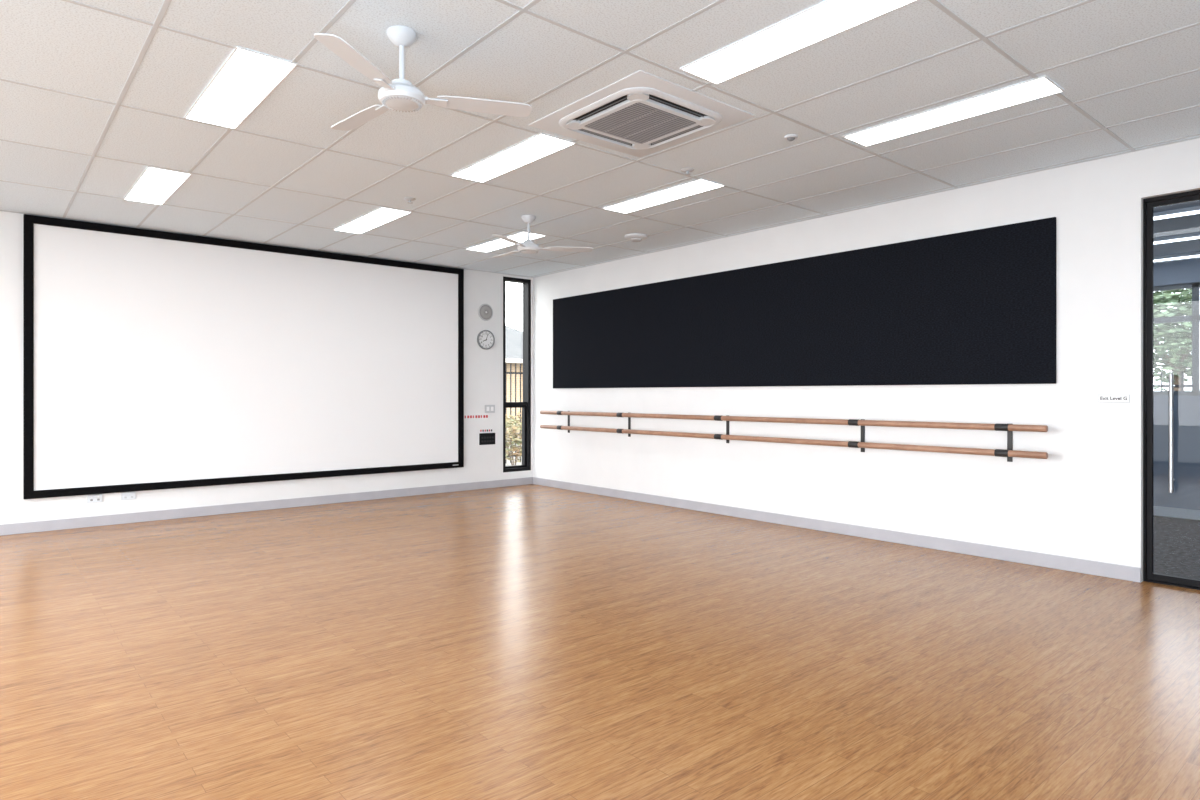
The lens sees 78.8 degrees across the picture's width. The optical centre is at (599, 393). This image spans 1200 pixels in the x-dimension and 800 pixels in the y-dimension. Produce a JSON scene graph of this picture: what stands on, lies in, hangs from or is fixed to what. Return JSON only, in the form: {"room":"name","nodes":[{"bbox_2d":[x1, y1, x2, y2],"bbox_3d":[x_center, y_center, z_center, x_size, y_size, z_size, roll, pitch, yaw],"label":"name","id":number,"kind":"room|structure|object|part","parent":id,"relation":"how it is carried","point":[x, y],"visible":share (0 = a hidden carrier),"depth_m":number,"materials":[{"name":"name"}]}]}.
{"room":"dance studio","nodes":[
{"label":"dance studio","id":0,"kind":"room"},
{"bbox_2d":[0,211,532,524],"bbox_3d":[-4.254,-0.194,7.973,8.840,3.000,0.200,0,0,-40],"label":"wall","id":1,"kind":"structure","parent":0,"point":[483,368],"depth_m":8.10,"materials":[{"name":"paint"}]},
{"bbox_2d":[87,494,101,502],"bbox_3d":[-4.983,1.031,7.212,0.120,0.076,0.016,0,0,-40],"label":"power outlet","id":2,"kind":"object","parent":1,"relation":"attached to","point":[98,497],"visible":1,"depth_m":7.21,"materials":[{"name":"white plastic"}]},
{"bbox_2d":[122,492,135,499],"bbox_3d":[-4.768,1.031,7.396,0.120,0.076,0.015,0,0,-40],"label":"outlet","id":3,"kind":"object","parent":1,"relation":"attached to","point":[125,495],"visible":1,"depth_m":7.39,"materials":[{"name":"white plastic"}]},
{"bbox_2d":[23,214,463,498],"bbox_3d":[-3.618,-0.347,8.343,4.652,2.663,0.058,0,0,-40],"label":"projection screen","id":4,"kind":"object","parent":1,"relation":"attached to","point":[153,360],"visible":1,"depth_m":7.93,"materials":[{"name":"white fabric"}]},
{"bbox_2d":[0,477,532,535],"bbox_3d":[-4.185,1.256,7.892,8.440,0.100,0.012,0,0,-40],"label":"baseboard","id":5,"kind":"structure","parent":1,"relation":"attached to","point":[60,524],"depth_m":8.06,"materials":[{"name":"paint"}]},
{"bbox_2d":[464,414,488,418],"bbox_3d":[-1.689,0.311,10.019,0.400,0.056,0.004,0,0,-40],"label":"label strip","id":6,"kind":"object","parent":1,"relation":"attached to","point":[484,416],"visible":1,"depth_m":10.02,"materials":[{"name":"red plastic"}]},
{"bbox_2d":[478,304,492,320],"bbox_3d":[-1.577,-1.129,10.096,0.236,0.236,0.031,0,0,-40],"label":"wall speaker","id":7,"kind":"object","parent":1,"relation":"attached to","point":[485,312],"visible":1,"depth_m":10.08,"materials":[{"name":"grey plastic"}]},
{"bbox_2d":[477,330,494,348],"bbox_3d":[-1.575,-0.749,10.094,0.270,0.270,0.038,0,0,-40],"label":"wall clock","id":8,"kind":"object","parent":1,"relation":"attached to","point":[485,338],"visible":1,"depth_m":10.08,"materials":[{"name":"grey plastic"}]},
{"bbox_2d":[480,429,492,431],"bbox_3d":[-1.571,0.506,10.120,0.220,0.044,0.004,0,0,-40],"label":"label strip","id":9,"kind":"object","parent":1,"relation":"attached to","point":[481,430],"visible":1,"depth_m":10.12,"materials":[{"name":"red plastic"}]},
{"bbox_2d":[479,433,494,444],"bbox_3d":[-1.558,0.621,10.121,0.250,0.160,0.018,0,0,-40],"label":"control panel","id":10,"kind":"object","parent":1,"relation":"attached to","point":[484,438],"visible":1,"depth_m":10.10,"materials":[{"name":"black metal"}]},
{"bbox_2d":[485,405,494,412],"bbox_3d":[-1.529,0.206,10.147,0.160,0.110,0.016,0,0,-40],"label":"wall switch","id":11,"kind":"object","parent":1,"relation":"attached to","point":[488,408],"visible":1,"depth_m":10.14,"materials":[{"name":"grey plastic"}]},
{"bbox_2d":[503,276,530,471],"bbox_3d":[-1.233,-0.277,10.510,0.480,2.765,0.145,0,0,-40],"label":"window","id":12,"kind":"structure","parent":1,"relation":"in","point":[525,405],"depth_m":10.60,"materials":[{"name":"black metal"}]},
{"bbox_3d":[-1.242,0.614,10.521,0.390,0.895,0.075,0,0,-40],"label":"sash","id":13,"kind":"part","parent":12,"relation":"part of","materials":[{"name":"black metal"}]},
{"bbox_2d":[0,484,1199,799],"bbox_3d":[0.991,1.356,4.470,12.300,0.100,12.330,0,0,-40],"label":"floor","id":14,"kind":"structure","parent":0,"point":[529,641],"depth_m":3.57,"materials":[{"name":"brown wood"}]},
{"bbox_2d":[0,0,1199,276],"bbox_3d":[-0.327,-1.769,3.350,8.840,0.150,12.330,0,0,-40],"label":"ceiling","id":15,"kind":"structure","parent":0,"point":[58,45],"depth_m":4.40,"materials":[{"name":"tile"}]},
{"bbox_2d":[124,166,191,204],"bbox_3d":[-3.629,-1.688,5.971,0.288,0.008,1.195,0,0,-40],"label":"recessed light","id":16,"kind":"object","parent":15,"relation":"in","point":[155,185],"visible":1,"depth_m":5.91,"materials":[{"name":"white plastic"}]},
{"bbox_2d":[184,46,297,128],"bbox_3d":[-2.043,-1.688,4.104,0.288,0.008,1.195,0,0,-40],"label":"recessed light","id":17,"kind":"object","parent":15,"relation":"in","point":[247,77],"visible":1,"depth_m":4.01,"materials":[{"name":"white plastic"}]},
{"bbox_2d":[333,207,411,233],"bbox_3d":[-2.244,-1.688,7.148,0.288,0.008,1.195,0,0,-40],"label":"recessed light","id":18,"kind":"object","parent":15,"relation":"in","point":[380,216],"visible":1,"depth_m":7.11,"materials":[{"name":"white plastic"}]},
{"bbox_2d":[404,197,415,203],"bbox_3d":[-1.648,-1.676,6.342,0.096,0.038,0.096,0,0,-40],"label":"sprinkler","id":19,"kind":"object","parent":15,"relation":"attached to","point":[409,199],"visible":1,"depth_m":6.33,"materials":[{"name":"grey plastic"}]},
{"bbox_2d":[314,26,531,130],"bbox_3d":[-0.995,-1.523,3.529,1.095,0.344,0.994,0,0,-42],"label":"ceiling fan","id":20,"kind":"object","parent":15,"relation":"hanging from","point":[400,94],"visible":1,"depth_m":3.41,"materials":[{"name":"white plastic"}]},
{"bbox_3d":[-1.019,-1.394,3.052,0.120,0.024,0.455,0,0,14],"label":"blade","id":21,"kind":"part","parent":20,"relation":"part of","materials":[{"name":"white plastic"}]},
{"bbox_3d":[-1.211,-1.394,3.696,0.455,0.024,0.120,0,0,44],"label":"blade","id":22,"kind":"part","parent":20,"relation":"part of","materials":[{"name":"white plastic"}]},
{"bbox_3d":[-1.038,-1.389,3.533,0.120,0.017,0.052,0,0,44],"label":"blade arm","id":23,"kind":"part","parent":20,"relation":"part of","materials":[{"name":"white metal"}]},
{"bbox_3d":[-0.965,-1.389,3.283,0.052,0.017,0.120,0,0,14],"label":"blade arm","id":24,"kind":"part","parent":20,"relation":"part of","materials":[{"name":"white metal"}]},
{"bbox_3d":[-0.929,-1.544,3.429,0.025,0.200,0.025,0,0,-42],"label":"rod","id":25,"kind":"part","parent":20,"relation":"part of","materials":[{"name":"white metal"}]},
{"bbox_3d":[-0.785,-1.389,3.471,0.120,0.017,0.052,0,0,-16],"label":"blade arm","id":26,"kind":"part","parent":20,"relation":"part of","materials":[{"name":"white metal"}]},
{"bbox_3d":[-0.558,-1.394,3.540,0.455,0.024,0.120,0,0,-16],"label":"blade","id":27,"kind":"part","parent":20,"relation":"part of","materials":[{"name":"white plastic"}]},
{"bbox_2d":[466,231,545,251],"bbox_3d":[-1.069,-1.688,8.146,0.288,0.008,1.195,0,0,-40],"label":"recessed light","id":28,"kind":"object","parent":15,"relation":"in","point":[499,243],"visible":0.99,"depth_m":8.14,"materials":[{"name":"white plastic"}]},
{"bbox_2d":[451,133,575,182],"bbox_3d":[-0.657,-1.688,5.281,0.288,0.008,1.195,0,0,-40],"label":"recessed light","id":29,"kind":"object","parent":15,"relation":"in","point":[541,145],"visible":1,"depth_m":5.21,"materials":[{"name":"white plastic"}]},
{"bbox_2d":[492,215,592,257],"bbox_3d":[-0.732,-1.523,7.088,1.095,0.344,0.994,0,0,-34],"label":"ceiling fan","id":30,"kind":"object","parent":15,"relation":"hanging from","point":[528,246],"visible":1,"depth_m":6.96,"materials":[{"name":"white plastic"}]},
{"bbox_3d":[-0.923,-1.394,7.282,0.120,0.024,0.455,0,0,-38],"label":"blade","id":31,"kind":"part","parent":30,"relation":"part of","materials":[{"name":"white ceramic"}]},
{"bbox_3d":[-0.823,-1.394,6.619,0.120,0.024,0.455,0,0,22],"label":"blade","id":32,"kind":"part","parent":30,"relation":"part of","materials":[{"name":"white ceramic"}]},
{"bbox_3d":[-0.681,-1.544,6.979,0.025,0.200,0.025,0,0,-34],"label":"rod","id":33,"kind":"part","parent":30,"relation":"part of","materials":[{"name":"white metal"}]},
{"bbox_3d":[-0.298,-1.394,7.037,0.455,0.024,0.120,0,0,-8],"label":"blade","id":34,"kind":"part","parent":30,"relation":"part of","materials":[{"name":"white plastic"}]},
{"bbox_2d":[0,0,1199,277],"bbox_3d":[-0.327,-1.693,3.350,8.440,0.006,11.930,0,0,-40],"label":"grid","id":35,"kind":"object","parent":15,"relation":"attached to","point":[156,25],"depth_m":4.78,"materials":[{"name":"grey paint"}]},
{"bbox_2d":[625,233,647,241],"bbox_3d":[0.389,-1.665,7.836,0.250,0.059,0.250,0,0,-40],"label":"smoke detector","id":36,"kind":"object","parent":15,"relation":"attached to","point":[636,237],"visible":1,"depth_m":7.76,"materials":[{"name":"white plastic"}]},
{"bbox_2d":[529,70,754,156],"bbox_3d":[0.247,-1.679,4.520,0.965,0.032,1.020,0,0,-40],"label":"air conditioner","id":37,"kind":"object","parent":15,"relation":"attached to","point":[641,113],"visible":1,"depth_m":4.41,"materials":[{"name":"white plastic"}]},
{"bbox_2d":[584,103,695,143],"bbox_3d":[0.247,-1.664,4.520,0.490,0.003,0.490,0,0,-40],"label":"grille","id":38,"kind":"object","parent":37,"relation":"attached to","point":[635,123],"depth_m":4.50,"materials":[{"name":"grey"}]},
{"bbox_3d":[0.247,-1.675,4.520,0.575,0.020,0.575,0,0,-40],"label":"panel","id":39,"kind":"part","parent":37,"relation":"part of","materials":[{"name":"white plastic"}]},
{"bbox_2d":[602,178,724,213],"bbox_3d":[0.518,-1.688,6.279,0.288,0.008,1.195,0,0,-40],"label":"recessed light","id":40,"kind":"object","parent":15,"relation":"in","point":[700,185],"visible":1,"depth_m":6.21,"materials":[{"name":"white plastic"}]},
{"bbox_2d":[681,168,693,175],"bbox_3d":[0.662,-1.676,5.522,0.096,0.038,0.096,0,0,-40],"label":"sprinkler","id":41,"kind":"object","parent":15,"relation":"attached to","point":[687,170],"visible":1,"depth_m":5.50,"materials":[{"name":"grey plastic"}]},
{"bbox_2d":[784,134,797,140],"bbox_3d":[1.256,-1.680,4.807,0.084,0.030,0.084,0,0,-40],"label":"sensor","id":42,"kind":"object","parent":15,"relation":"attached to","point":[790,137],"visible":1,"depth_m":4.79,"materials":[{"name":"white plastic"}]},
{"bbox_2d":[680,0,917,84],"bbox_3d":[0.913,-1.688,3.433,0.288,0.008,1.195,0,0,-40],"label":"recessed light","id":43,"kind":"object","parent":15,"relation":"in","point":[826,19],"visible":1,"depth_m":3.45,"materials":[{"name":"white plastic"}]},
{"bbox_2d":[843,75,1063,146],"bbox_3d":[2.088,-1.688,4.431,0.288,0.008,1.195,0,0,-40],"label":"recessed light","id":44,"kind":"object","parent":15,"relation":"in","point":[1040,87],"visible":1,"depth_m":4.35,"materials":[{"name":"white plastic"}]},
{"bbox_2d":[533,138,1199,581],"bbox_3d":[3.030,-0.194,6.071,0.200,3.000,12.130,0,0,-40],"label":"wall","id":45,"kind":"structure","parent":0,"point":[1084,500],"depth_m":6.12,"materials":[{"name":"paint"}]},
{"bbox_2d":[540,411,1047,461],"bbox_3d":[1.281,0.378,7.838,0.180,0.302,6.352,0,0,-40],"label":"ballet barre","id":46,"kind":"object","parent":45,"relation":"attached to","point":[1009,453],"visible":1,"depth_m":6.67,"materials":[{"name":"brown wood"}]},
{"bbox_3d":[1.234,0.454,7.798,0.051,0.051,6.352,0,0,-40],"label":"rail","id":47,"kind":"part","parent":46,"relation":"part of","materials":[{"name":"brown wood"}]},
{"bbox_3d":[1.234,0.256,7.798,0.051,0.051,6.352,0,0,-40],"label":"rail","id":48,"kind":"part","parent":46,"relation":"part of","materials":[{"name":"brown wood"}]},
{"bbox_2d":[553,217,1055,387],"bbox_3d":[1.376,-0.700,7.845,0.023,1.244,6.265,0,0,-40],"label":"pinboard","id":49,"kind":"object","parent":45,"relation":"attached to","point":[978,306],"visible":1,"depth_m":6.79,"materials":[{"name":"fabric"}]},
{"bbox_2d":[533,477,1140,581],"bbox_3d":[1.388,1.256,7.840,0.012,0.100,7.284,0,0,-40],"label":"baseboard","id":50,"kind":"structure","parent":45,"relation":"attached to","point":[1116,571],"depth_m":6.46,"materials":[{"name":"paint"}]},
{"bbox_2d":[1098,395,1129,402],"bbox_3d":[3.644,0.032,5.186,0.009,0.056,0.188,0,0,-40],"label":"sign","id":51,"kind":"object","parent":45,"relation":"attached to","point":[1101,398],"visible":1,"depth_m":5.18,"materials":[{"name":"grey plastic"}]},
{"bbox_2d":[1143,190,1199,589],"bbox_3d":[4.155,-0.028,4.687,0.118,2.667,1.104,0,0,-40],"label":"door","id":52,"kind":"structure","parent":45,"relation":"in","point":[1148,203],"depth_m":5.08,"materials":[{"name":"black metal"}]},
{"bbox_3d":[3.887,0.266,4.968,0.074,0.800,0.027,0,0,-40],"label":"handle","id":53,"kind":"part","parent":52,"relation":"part of","materials":[{"name":"silver metal"}]},
{"bbox_2d":[1153,258,1199,509],"bbox_3d":[6.440,-0.054,7.440,0.150,2.720,6.000,0,0,-40],"label":"wall","id":54,"kind":"structure","parent":0,"point":[1186,495],"depth_m":7.71,"materials":[{"name":"blue paint"}]},
{"bbox_2d":[1153,282,1199,395],"bbox_3d":[6.235,-0.574,7.659,0.060,1.200,3.000,0,0,-40],"label":"window","id":55,"kind":"structure","parent":54,"relation":"in","point":[1194,318],"depth_m":7.65,"materials":[{"name":"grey glass"}]},
{"bbox_2d":[1153,506,1199,519],"bbox_3d":[6.378,1.256,7.387,0.012,0.100,6.000,0,0,-40],"label":"baseboard","id":56,"kind":"structure","parent":54,"relation":"attached to","point":[1157,510],"depth_m":7.72,"materials":[{"name":"grey plastic"}]},
{"bbox_2d":[1153,200,1199,262],"bbox_3d":[5.179,-1.464,6.368,3.460,0.100,6.000,0,0,-40],"label":"ceiling","id":57,"kind":"structure","parent":0,"point":[1188,224],"depth_m":6.32,"materials":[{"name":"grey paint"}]},
{"bbox_2d":[1153,206,1199,219],"bbox_3d":[4.337,-1.397,5.784,0.120,0.038,2.600,0,0,-40],"label":"recessed light","id":58,"kind":"object","parent":57,"relation":"in","point":[1191,210],"visible":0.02,"depth_m":5.61,"materials":[{"name":"white plastic"}]},
{"bbox_2d":[1153,232,1199,243],"bbox_3d":[5.213,-1.397,6.529,0.120,0.038,2.600,0,0,-40],"label":"recessed light","id":59,"kind":"object","parent":57,"relation":"in","point":[1191,236],"visible":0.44,"depth_m":6.53,"materials":[{"name":"white plastic"}]},
{"bbox_2d":[1153,236,1199,243],"bbox_3d":[5.213,-1.381,6.529,0.100,0.006,2.560,0,0,-40],"label":"diffuser","id":60,"kind":"object","parent":59,"relation":"attached to","point":[1171,238],"depth_m":6.56,"materials":[{"name":"white"}]},
{"bbox_2d":[1153,252,1199,261],"bbox_3d":[6.052,-1.397,7.241,0.120,0.038,2.600,0,0,-40],"label":"recessed light","id":61,"kind":"object","parent":57,"relation":"in","point":[1193,254],"visible":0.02,"depth_m":7.41,"materials":[{"name":"white plastic"}]},
{"label":"outside","id":62,"kind":"structure","parent":0,"visible":0},
{"bbox_2d":[505,432,521,465],"bbox_3d":[1.720,1.531,21.143,90.000,0.150,90.000,0,0,-40],"label":"ground","id":63,"kind":"structure","parent":62,"point":[508,463],"depth_m":15.77,"materials":[{"name":"white"}]},
{"bbox_2d":[505,412,521,464],"bbox_3d":[-1.704,0.907,14.430,0.816,1.104,0.796,0,0,-40],"label":"shrub","id":64,"kind":"object","parent":63,"relation":"on","point":[512,439],"visible":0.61,"depth_m":14.35,"materials":[{"name":"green plant"}]},
{"bbox_3d":[-1.685,1.126,14.445,0.367,0.666,0.383,0,0,-40],"label":"stem","id":65,"kind":"part","parent":64,"relation":"part of","materials":[{"name":"green plant"}]},
{"bbox_2d":[505,325,522,432],"bbox_3d":[-4.719,-0.694,29.418,8.500,4.300,6.050,0,0,-40],"label":"house","id":66,"kind":"structure","parent":63,"relation":"on","point":[513,337],"depth_m":27.54,"materials":[{"name":"brick"}]},
{"bbox_2d":[505,363,522,462],"bbox_3d":[-1.558,0.406,15.734,3.200,2.100,0.030,0,0,-40],"label":"picket fence","id":67,"kind":"object","parent":63,"relation":"on","point":[506,372],"visible":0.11,"depth_m":15.45,"materials":[{"name":"brown wood"}]},
{"bbox_3d":[-1.558,-0.444,15.734,3.200,0.040,0.030,0,0,-40],"label":"rail","id":68,"kind":"part","parent":67,"relation":"part of","materials":[{"name":"brown wood"}]},
{"bbox_2d":[1153,373,1167,390],"bbox_3d":[6.952,0.597,9.116,0.397,1.720,0.377,0,0,-40],"label":"shrub","id":69,"kind":"object","parent":63,"relation":"on","point":[1156,380],"visible":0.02,"depth_m":9.12,"materials":[{"name":"green plant"}]},
{"bbox_2d":[1153,288,1191,390],"bbox_3d":[16.450,-1.080,20.798,4.705,5.072,4.776,0,0,-40],"label":"tree","id":70,"kind":"object","parent":63,"relation":"on","point":[1177,340],"visible":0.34,"depth_m":19.99,"materials":[{"name":"green plant"}]},
{"bbox_2d":[1153,372,1191,390],"bbox_3d":[7.835,0.571,10.856,0.030,1.770,4.000,0,0,-40],"label":"picket fence","id":71,"kind":"object","parent":63,"relation":"on","point":[1161,385],"visible":0.06,"depth_m":10.38,"materials":[{"name":"white metal"}]},
{"bbox_3d":[7.835,-0.114,10.856,0.030,0.040,4.000,0,0,-40],"label":"rail","id":72,"kind":"part","parent":71,"relation":"part of","materials":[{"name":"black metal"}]}
]}

